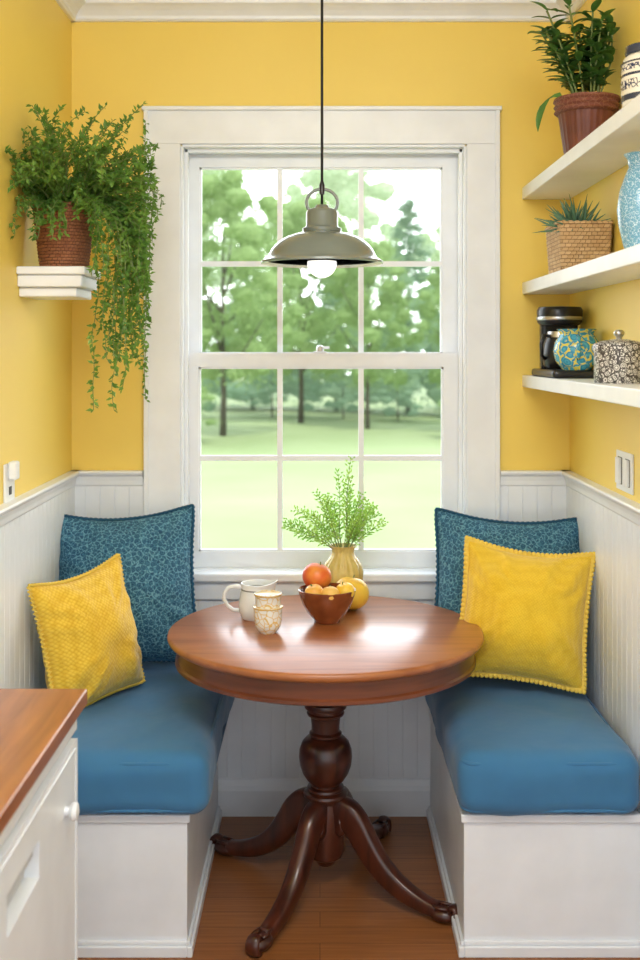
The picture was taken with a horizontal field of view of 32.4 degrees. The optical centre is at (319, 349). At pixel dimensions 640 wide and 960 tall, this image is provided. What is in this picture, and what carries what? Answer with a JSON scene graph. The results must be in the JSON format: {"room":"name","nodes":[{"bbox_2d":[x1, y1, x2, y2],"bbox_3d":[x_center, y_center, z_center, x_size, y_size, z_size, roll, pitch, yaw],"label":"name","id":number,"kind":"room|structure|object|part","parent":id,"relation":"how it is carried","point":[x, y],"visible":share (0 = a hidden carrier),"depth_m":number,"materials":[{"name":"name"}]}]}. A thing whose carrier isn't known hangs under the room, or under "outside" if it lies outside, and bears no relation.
{"room":"breakfast nook","nodes":[
{"label":"breakfast nook","id":0,"kind":"room"},
{"bbox_2d":[0,0,71,504],"bbox_3d":[-0.945,0.210,2.535,0.120,2.880,2.770,0,0,0],"label":"wall","id":1,"kind":"structure","parent":0,"point":[36,35],"depth_m":3.36,"materials":[{"name":"yellow paint"}]},
{"bbox_2d":[3,461,19,502],"bbox_3d":[-0.870,0.372,3.120,0.030,0.115,0.100,0,0,0],"label":"wall outlet","id":2,"kind":"object","parent":1,"relation":"attached to","point":[11,470],"visible":1,"depth_m":3.10,"materials":[{"name":"plastic"}]},
{"bbox_3d":[-0.882,0.375,3.120,0.006,0.110,0.100,0,0,0],"label":"plate","id":3,"kind":"part","parent":2,"relation":"part of","materials":[{"name":"plastic"}]},
{"bbox_2d":[16,266,100,299],"bbox_3d":[-0.784,-0.200,3.320,0.201,0.088,0.240,0,0,0],"label":"wall shelf","id":4,"kind":"object","parent":1,"relation":"attached to","point":[34,282],"visible":0.94,"depth_m":3.21,"materials":[{"name":"white paint"}]},
{"bbox_2d":[31,201,93,267],"bbox_3d":[-0.770,-0.341,3.312,0.194,0.193,0.194,0,0,0],"label":"basket","id":5,"kind":"object","parent":4,"relation":"on","point":[74,250],"depth_m":3.24,"materials":[{"name":"brown wicker"}]},
{"bbox_2d":[5,101,164,411],"bbox_3d":[-0.686,-0.287,3.303,0.391,0.938,0.732,0,0,0],"label":"plant","id":6,"kind":"object","parent":4,"relation":"on","point":[64,222],"visible":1,"depth_m":3.22,"materials":[{"name":"green plant"}]},
{"bbox_2d":[0,470,639,527],"bbox_3d":[0.003,0.456,2.535,1.775,0.056,2.770,0,0,0],"label":"trim","id":7,"kind":"structure","parent":1,"relation":"attached to","point":[22,504],"depth_m":3.70,"materials":[{"name":"white paint"}]},
{"bbox_2d":[0,479,639,812],"bbox_3d":[0.003,1.054,2.535,1.775,1.192,2.770,0,0,0],"label":"wainscoting","id":8,"kind":"structure","parent":1,"relation":"attached to","point":[391,739],"depth_m":3.59,"materials":[{"name":"white paint"}]},
{"bbox_2d":[55,0,585,21],"bbox_3d":[0.003,-1.199,2.535,1.775,0.062,2.770,0,0,0],"label":"trim","id":9,"kind":"structure","parent":1,"relation":"attached to","point":[75,10],"depth_m":3.89,"materials":[{"name":"white paint"}]},
{"bbox_2d":[72,22,569,469],"bbox_3d":[0.003,0.210,4.000,2.015,2.880,0.160,0,0,0],"label":"wall","id":10,"kind":"structure","parent":0,"point":[123,65],"depth_m":3.92,"materials":[{"name":"yellow paint"}]},
{"bbox_2d":[142,106,501,599],"bbox_3d":[0.006,0.011,3.990,1.293,1.747,0.240,0,0,0],"label":"window","id":11,"kind":"structure","parent":10,"relation":"in","point":[279,138],"depth_m":3.90,"materials":[{"name":"white paint"}]},
{"bbox_3d":[0.006,0.803,3.920,1.293,0.030,0.100,0,0,0],"label":"sill","id":12,"kind":"part","parent":11,"relation":"part of","materials":[{"name":"white paint"}]},
{"bbox_3d":[0.013,-0.329,4.025,0.993,0.782,0.035,0,0,0],"label":"sash","id":13,"kind":"part","parent":11,"relation":"part of","materials":[{"name":"white paint"}]},
{"bbox_3d":[0.013,0.398,3.985,0.993,0.775,0.035,0,0,0],"label":"sash","id":14,"kind":"part","parent":11,"relation":"part of","materials":[{"name":"white paint"}]},
{"bbox_2d":[218,778,429,816],"bbox_3d":[0.015,1.585,3.905,0.750,0.130,0.030,0,0,0],"label":"baseboard","id":15,"kind":"structure","parent":10,"relation":"attached to","point":[237,797],"depth_m":3.89,"materials":[{"name":"white paint"}]},
{"bbox_2d":[263,170,430,346],"bbox_3d":[1.218,-4.768,61.565,9.617,14.845,9.792,0,0,37],"label":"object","id":16,"kind":"object","parent":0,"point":[345,186],"visible":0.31,"depth_m":60.85,"materials":[{"name":"white"}]},
{"bbox_2d":[78,817,639,959],"bbox_3d":[0.000,1.690,1.290,6.000,0.080,5.580,0,0,0],"label":"floor","id":17,"kind":"structure","parent":0,"point":[342,912],"depth_m":3.24,"materials":[{"name":"brown wood"}]},
{"bbox_2d":[0,719,79,959],"bbox_3d":[-0.686,1.218,1.827,0.366,0.864,1.195,0,0,0],"label":"base cabinet","id":18,"kind":"object","parent":17,"relation":"on","point":[39,843],"visible":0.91,"depth_m":2.12,"materials":[{"name":"white paint"}]},
{"bbox_3d":[-0.552,0.964,1.976,0.026,0.072,0.217,0,0,0],"label":"recessed pull","id":19,"kind":"part","parent":18,"relation":"part of","materials":[{"name":"paint"}]},
{"bbox_3d":[-0.550,0.812,1.827,0.030,0.048,1.195,0,0,0],"label":"rail","id":20,"kind":"part","parent":18,"relation":"part of","materials":[{"name":"white paint"}]},
{"bbox_2d":[0,689,86,834],"bbox_3d":[-0.692,0.767,1.830,0.354,0.035,1.220,0,0,0],"label":"countertop","id":21,"kind":"structure","parent":18,"relation":"on","point":[34,723],"depth_m":2.16,"materials":[{"name":"brown wood"}]},
{"bbox_3d":[-0.517,0.965,2.300,0.029,0.038,0.038,0,0,0],"label":"knob","id":22,"kind":"part","parent":18,"relation":"part of","materials":[{"name":"plastic"}]},
{"bbox_2d":[78,761,221,957],"bbox_3d":[-0.608,1.458,3.444,0.523,0.385,0.920,0,0,0],"label":"bench","id":23,"kind":"object","parent":17,"relation":"on","point":[143,878],"visible":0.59,"depth_m":3.00,"materials":[{"name":"white paint"}]},
{"bbox_2d":[71,661,234,814],"bbox_3d":[-0.585,1.169,3.425,0.575,0.200,0.962,0,0,0],"label":"seat cushion","id":24,"kind":"object","parent":23,"relation":"on","point":[153,745],"visible":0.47,"depth_m":3.04,"materials":[{"name":"blue fabric"}]},
{"bbox_2d":[26,553,145,705],"bbox_3d":[-0.706,0.875,3.371,0.289,0.450,0.322,0,0,5],"label":"throw pillow","id":25,"kind":"object","parent":24,"relation":"on","point":[86,627],"visible":0.88,"depth_m":3.27,"materials":[{"name":"yellow fabric"}]},
{"bbox_2d":[59,504,195,661],"bbox_3d":[-0.654,0.796,3.688,0.494,0.529,0.290,0,0,-13],"label":"throw pillow","id":26,"kind":"object","parent":24,"relation":"on","point":[156,551],"visible":0.46,"depth_m":3.65,"materials":[{"name":"blue fabric"}]},
{"bbox_2d":[167,595,483,957],"bbox_3d":[0.017,1.252,3.378,0.964,0.795,0.964,0,0,0],"label":"pedestal table","id":27,"kind":"object","parent":17,"relation":"on","point":[385,650],"visible":0.98,"depth_m":3.24,"materials":[{"name":"brown wood"}]},
{"bbox_2d":[222,580,277,620],"bbox_3d":[-0.217,0.794,3.519,0.158,0.121,0.116,0,0,29],"label":"milk pitcher","id":28,"kind":"object","parent":27,"relation":"on","point":[248,587],"visible":0.59,"depth_m":3.48,"materials":[{"name":"white ceramic"}]},
{"bbox_3d":[-0.279,0.792,3.510,0.066,0.092,0.013,0,0,0],"label":"handle","id":29,"kind":"part","parent":28,"relation":"part of","materials":[{"name":"white ceramic"}]},
{"bbox_3d":[-0.139,1.500,3.483,0.380,0.281,0.060,0,0,34],"label":"table leg","id":30,"kind":"part","parent":27,"relation":"part of","materials":[{"name":"brown wood"}]},
{"bbox_2d":[253,605,282,633],"bbox_3d":[-0.157,0.815,3.330,0.090,0.080,0.090,0,0,0],"label":"cup","id":31,"kind":"object","parent":27,"relation":"on","point":[267,621],"visible":0.85,"depth_m":3.30,"materials":[{"name":"yellow ceramic"}]},
{"bbox_2d":[254,590,281,608],"bbox_3d":[-0.157,0.776,3.330,0.084,0.082,0.084,0,0,0],"label":"cup","id":32,"kind":"object","parent":31,"relation":"in","point":[264,599],"visible":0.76,"depth_m":3.30,"materials":[{"name":"yellow ceramic"}]},
{"bbox_3d":[-0.068,1.500,3.210,0.060,0.281,0.380,0,0,27],"label":"table leg","id":33,"kind":"part","parent":27,"relation":"part of","materials":[{"name":"brown wood"}]},
{"bbox_2d":[298,583,355,624],"bbox_3d":[0.022,0.802,3.460,0.182,0.105,0.182,0,0,0],"label":"bowl","id":34,"kind":"object","parent":27,"relation":"on","point":[324,611],"visible":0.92,"depth_m":3.40,"materials":[{"name":"brown ceramic"}]},
{"bbox_2d":[305,584,322,593],"bbox_3d":[-0.019,0.754,3.418,0.060,0.057,0.059,0,0,30],"label":"apricot","id":35,"kind":"object","parent":34,"relation":"in","point":[312,588],"visible":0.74,"depth_m":3.40,"materials":[{"name":"orange food"}]},
{"bbox_2d":[302,562,331,587],"bbox_3d":[-0.009,0.718,3.495,0.094,0.089,0.094,0,0,20],"label":"peach","id":36,"kind":"object","parent":34,"relation":"in","point":[313,573],"visible":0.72,"depth_m":3.46,"materials":[{"name":"food"}]},
{"bbox_2d":[321,585,339,599],"bbox_3d":[0.031,0.756,3.400,0.060,0.057,0.060,0,0,25],"label":"apricot","id":37,"kind":"object","parent":34,"relation":"in","point":[330,590],"visible":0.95,"depth_m":3.38,"materials":[{"name":"orange food"}]},
{"bbox_2d":[336,582,354,596],"bbox_3d":[0.078,0.753,3.435,0.061,0.059,0.062,0,0,-45],"label":"apricot","id":38,"kind":"object","parent":34,"relation":"in","point":[344,587],"visible":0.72,"depth_m":3.42,"materials":[{"name":"yellow food"}]},
{"bbox_2d":[281,455,388,582],"bbox_3d":[0.053,0.606,3.739,0.370,0.498,0.192,0,0,-10],"label":"vase","id":39,"kind":"object","parent":27,"relation":"on","point":[342,562],"visible":0.91,"depth_m":3.72,"materials":[{"name":"beige ceramic"}]},
{"bbox_2d":[337,575,368,609],"bbox_3d":[0.102,0.798,3.620,0.120,0.112,0.119,0,0,21],"label":"fruit","id":40,"kind":"object","parent":27,"relation":"on","point":[361,596],"visible":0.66,"depth_m":3.58,"materials":[{"name":"yellow food"}]},
{"bbox_3d":[0.105,1.500,3.544,0.060,0.281,0.380,0,0,28],"label":"table leg","id":41,"kind":"part","parent":27,"relation":"part of","materials":[{"name":"brown wood"}]},
{"bbox_3d":[0.178,1.500,3.281,0.380,0.281,0.060,0,0,31],"label":"table leg","id":42,"kind":"part","parent":27,"relation":"part of","materials":[{"name":"brown wood"}]},
{"bbox_2d":[427,707,639,957],"bbox_3d":[0.625,1.458,3.444,0.498,0.385,0.920,0,0,0],"label":"bench","id":43,"kind":"object","parent":17,"relation":"on","point":[557,885],"visible":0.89,"depth_m":3.00,"materials":[{"name":"white paint"}]},
{"bbox_2d":[425,676,639,815],"bbox_3d":[0.619,1.169,3.424,0.511,0.199,0.961,0,0,0],"label":"seat cushion","id":44,"kind":"object","parent":43,"relation":"on","point":[509,747],"visible":0.85,"depth_m":3.01,"materials":[{"name":"blue fabric"}]},
{"bbox_2d":[434,507,585,667],"bbox_3d":[0.632,0.810,3.690,0.526,0.535,0.288,0,0,10],"label":"throw pillow","id":45,"kind":"object","parent":44,"relation":"on","point":[558,536],"visible":0.35,"depth_m":3.70,"materials":[{"name":"blue fabric"}]},
{"bbox_2d":[459,535,595,693],"bbox_3d":[0.640,0.832,3.471,0.393,0.463,0.301,0,0,28],"label":"throw pillow","id":46,"kind":"object","parent":44,"relation":"on","point":[530,609],"visible":0.87,"depth_m":3.40,"materials":[{"name":"yellow fabric"}]},
{"bbox_3d":[0.625,1.629,3.434,0.498,0.042,0.900,0,0,0],"label":"moulding","id":47,"kind":"part","parent":43,"relation":"part of","materials":[{"name":"white paint"}]},
{"bbox_2d":[570,0,639,503],"bbox_3d":[0.950,0.210,2.535,0.120,2.880,2.770,0,0,0],"label":"wall","id":48,"kind":"structure","parent":0,"point":[598,428],"depth_m":3.37,"materials":[{"name":"yellow paint"}]},
{"bbox_2d":[522,94,639,198],"bbox_3d":[0.805,-0.557,3.110,0.170,0.042,1.620,0,0,0],"label":"wall shelf","id":49,"kind":"object","parent":48,"relation":"attached to","point":[600,154],"visible":0.95,"depth_m":3.15,"materials":[{"name":"white paint"}]},
{"bbox_2d":[527,0,620,153],"bbox_3d":[0.757,-0.796,3.276,0.270,0.436,0.405,0,0,10],"label":"potted plant","id":50,"kind":"object","parent":49,"relation":"on","point":[579,113],"visible":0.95,"depth_m":3.22,"materials":[{"name":"green plant"}]},
{"bbox_3d":[0.795,-0.643,3.280,0.170,0.130,0.169,0,0,0],"label":"plant pot","id":51,"kind":"part","parent":50,"relation":"part of","materials":[{"name":"ceramic"}]},
{"bbox_2d":[620,42,639,107],"bbox_3d":[0.808,-0.666,2.700,0.136,0.176,0.136,0,0,0],"label":"ginger jar","id":52,"kind":"object","parent":49,"relation":"on","point":[630,67],"visible":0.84,"depth_m":2.67,"materials":[{"name":"beige ceramic"}]},
{"bbox_2d":[522,244,639,293],"bbox_3d":[0.805,-0.219,3.110,0.170,0.042,1.620,0,0,0],"label":"wall shelf","id":53,"kind":"object","parent":48,"relation":"attached to","point":[623,265],"visible":1,"depth_m":3.07,"materials":[{"name":"white paint"}]},
{"bbox_2d":[534,195,613,273],"bbox_3d":[0.773,-0.362,3.405,0.221,0.244,0.293,0,0,0],"label":"potted plant","id":54,"kind":"object","parent":53,"relation":"on","point":[573,239],"visible":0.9,"depth_m":3.30,"materials":[{"name":"wicker"}]},
{"bbox_2d":[545,220,613,273],"bbox_3d":[0.798,-0.315,3.400,0.170,0.150,0.217,0,0,0],"label":"basket","id":55,"kind":"object","parent":53,"relation":"on","point":[570,243],"depth_m":3.30,"materials":[{"name":"wicker"}]},
{"bbox_2d":[617,151,639,248],"bbox_3d":[0.803,-0.364,2.740,0.124,0.248,0.124,0,0,0],"label":"vase","id":56,"kind":"object","parent":53,"relation":"on","point":[628,206],"visible":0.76,"depth_m":2.71,"materials":[{"name":"blue ceramic"}]},
{"bbox_2d":[522,375,639,407],"bbox_3d":[0.805,0.110,3.110,0.170,0.042,1.620,0,0,0],"label":"wall shelf","id":57,"kind":"object","parent":48,"relation":"attached to","point":[623,394],"visible":0.75,"depth_m":2.95,"materials":[{"name":"white paint"}]},
{"bbox_2d":[532,306,593,378],"bbox_3d":[0.804,-0.029,3.600,0.165,0.236,0.360,0,0,0],"label":"coffee maker","id":58,"kind":"object","parent":57,"relation":"on","point":[550,319],"visible":0.68,"depth_m":3.62,"materials":[{"name":"black plastic"}]},
{"bbox_3d":[0.739,-0.010,3.624,0.042,0.088,0.018,0,0,-26],"label":"handle","id":59,"kind":"part","parent":58,"relation":"part of","materials":[{"name":"black plastic"}]},
{"bbox_3d":[0.803,-0.105,3.685,0.154,0.012,0.154,0,0,0],"label":"steel trim","id":60,"kind":"part","parent":58,"relation":"part of","materials":[{"name":"silver metal"}]},
{"bbox_2d":[553,329,598,369],"bbox_3d":[0.811,-0.002,3.475,0.146,0.129,0.146,0,0,-34],"label":"ceramic jug","id":61,"kind":"object","parent":58,"relation":"on","point":[572,350],"visible":0.98,"depth_m":3.42,"materials":[{"name":"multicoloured ceramic"}]},
{"bbox_3d":[0.800,-0.010,3.404,0.013,0.086,0.046,0,0,9],"label":"handle","id":62,"kind":"part","parent":61,"relation":"part of","materials":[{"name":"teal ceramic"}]},
{"bbox_2d":[592,330,639,383],"bbox_3d":[0.806,0.017,2.965,0.139,0.144,0.139,0,0,0],"label":"tin","id":63,"kind":"object","parent":57,"relation":"on","point":[616,361],"visible":1,"depth_m":2.91,"materials":[{"name":"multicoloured metal"}]},
{"bbox_3d":[0.806,-0.013,2.965,0.139,0.033,0.139,0,0,0],"label":"tin lid","id":64,"kind":"part","parent":63,"relation":"part of","materials":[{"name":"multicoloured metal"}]},
{"bbox_3d":[0.806,-0.042,2.965,0.028,0.026,0.028,0,0,0],"label":"lid knob","id":65,"kind":"part","parent":63,"relation":"part of","materials":[{"name":"metal"}]},
{"bbox_2d":[615,449,633,494],"bbox_3d":[0.882,0.354,3.200,0.016,0.116,0.170,0,0,0],"label":"light switch","id":66,"kind":"object","parent":48,"relation":"attached to","point":[624,461],"visible":1,"depth_m":3.17,"materials":[{"name":"plastic"}]},
{"bbox_3d":[0.883,0.354,3.240,0.002,0.080,0.044,0,0,0],"label":"switch frame","id":67,"kind":"part","parent":66,"relation":"part of","materials":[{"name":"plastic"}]},
{"bbox_3d":[0.883,0.354,3.160,0.002,0.080,0.044,0,0,0],"label":"switch frame","id":68,"kind":"part","parent":66,"relation":"part of","materials":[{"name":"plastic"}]},
{"bbox_3d":[0.000,-1.280,1.290,6.000,0.100,5.580,0,0,0],"label":"ceiling","id":69,"kind":"structure","parent":0,"visible":0},
{"bbox_2d":[261,0,382,277],"bbox_3d":[0.006,-0.726,3.380,0.375,1.009,0.375,0,0,0],"label":"pendant lamp","id":70,"kind":"object","parent":69,"relation":"hanging from","point":[321,248],"visible":1,"depth_m":3.32,"materials":[{"name":"grey metal"}]},
{"bbox_3d":[0.006,-0.314,3.380,0.375,0.099,0.375,0,0,0],"label":"lamp shade","id":71,"kind":"part","parent":70,"relation":"part of","materials":[{"name":"grey metal"}]},
{"bbox_3d":[0.006,-0.825,3.380,0.008,0.770,0.008,0,0,0],"label":"cord","id":72,"kind":"part","parent":70,"relation":"part of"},
{"bbox_3d":[0.006,-0.273,3.380,0.090,0.104,0.090,0,0,0],"label":"bulb","id":73,"kind":"part","parent":70,"relation":"part of","materials":[{"name":"white glass"}]},
{"label":"outside","id":74,"kind":"structure","parent":0,"visible":0},
{"bbox_2d":[201,374,440,548],"bbox_3d":[0.000,2.700,62.045,120.000,0.100,115.910,0,0,0],"label":"lawn","id":75,"kind":"structure","parent":74,"point":[239,498],"depth_m":23.04,"materials":[{"name":"green plant"}]},
{"bbox_2d":[201,375,222,430],"bbox_3d":[-3.680,1.624,31.068,2.059,2.097,2.477,0,0,2],"label":"shrub","id":76,"kind":"object","parent":75,"relation":"on","point":[205,395],"visible":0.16,"depth_m":31.22,"materials":[{"name":"green plant"}]},
{"bbox_2d":[201,347,229,418],"bbox_3d":[-4.775,1.080,43.075,2.891,3.232,2.805,0,0,21],"label":"shrub","id":77,"kind":"object","parent":75,"relation":"on","point":[207,407],"visible":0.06,"depth_m":42.44,"materials":[{"name":"green plant"}]},
{"bbox_2d":[202,170,262,345],"bbox_3d":[-6.795,-4.616,55.784,10.078,14.539,9.873,0,0,33],"label":"tree","id":78,"kind":"object","parent":75,"relation":"on","point":[218,291],"visible":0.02,"depth_m":55.13,"materials":[{"name":"green plant"}]},
{"bbox_2d":[201,170,316,435],"bbox_3d":[-2.984,-1.678,34.211,5.650,8.660,5.594,0,0,34],"label":"tree","id":79,"kind":"object","parent":75,"relation":"on","point":[233,199],"visible":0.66,"depth_m":33.35,"materials":[{"name":"green plant"}]},
{"bbox_2d":[201,268,323,411],"bbox_3d":[-3.302,-0.754,48.862,7.019,7.343,7.563,0,0,3],"label":"tree","id":80,"kind":"object","parent":75,"relation":"on","point":[231,391],"visible":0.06,"depth_m":47.11,"materials":[{"name":"green plant"}]},
{"bbox_2d":[234,369,318,416],"bbox_3d":[-1.660,1.285,43.384,3.308,2.759,3.066,0,0,25],"label":"shrub","id":81,"kind":"object","parent":75,"relation":"on","point":[263,394],"visible":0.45,"depth_m":43.24,"materials":[{"name":"green plant"}]},
{"bbox_2d":[215,184,379,422],"bbox_3d":[-0.804,-1.678,40.196,5.932,8.660,5.874,0,0,2],"label":"tree","id":82,"kind":"object","parent":75,"relation":"on","point":[293,224],"visible":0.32,"depth_m":39.60,"materials":[{"name":"green plant"}]},
{"bbox_2d":[305,369,384,418],"bbox_3d":[1.045,1.376,42.702,2.861,2.575,3.087,0,0,35],"label":"shrub","id":83,"kind":"object","parent":75,"relation":"on","point":[315,387],"visible":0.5,"depth_m":42.19,"materials":[{"name":"green plant"}]},
{"bbox_2d":[283,278,422,411],"bbox_3d":[0.731,-0.565,48.312,7.143,6.935,6.629,0,0,34],"label":"tree","id":84,"kind":"object","parent":75,"relation":"on","point":[334,393],"visible":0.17,"depth_m":47.15,"materials":[{"name":"green plant"}]},
{"bbox_2d":[306,231,423,428],"bbox_3d":[1.755,-0.687,37.250,3.874,6.678,4.185,0,0,-36],"label":"tree","id":85,"kind":"object","parent":75,"relation":"on","point":[383,250],"visible":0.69,"depth_m":36.50,"materials":[{"name":"green plant"}]},
{"bbox_2d":[338,198,440,416],"bbox_3d":[3.708,-1.605,45.262,5.982,9.179,6.446,0,0,-40],"label":"tree","id":86,"kind":"object","parent":75,"relation":"on","point":[407,216],"visible":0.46,"depth_m":44.57,"materials":[{"name":"green plant"}]},
{"bbox_2d":[370,369,424,420],"bbox_3d":[2.874,1.472,40.946,2.168,2.424,2.103,0,0,28],"label":"shrub","id":87,"kind":"object","parent":75,"relation":"on","point":[403,399],"visible":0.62,"depth_m":40.81,"materials":[{"name":"green plant"}]},
{"bbox_2d":[404,209,439,350],"bbox_3d":[8.717,-3.179,63.659,8.312,11.664,8.464,0,0,30],"label":"tree","id":88,"kind":"object","parent":75,"relation":"on","point":[426,234],"visible":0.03,"depth_m":63.78,"materials":[{"name":"green plant"}]},
{"bbox_2d":[404,228,440,390],"bbox_3d":[4.683,-0.792,35.766,4.205,6.887,4.543,0,0,-25],"label":"tree","id":89,"kind":"object","parent":75,"relation":"on","point":[427,309],"visible":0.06,"depth_m":35.56,"materials":[{"name":"green plant"}]}
]}

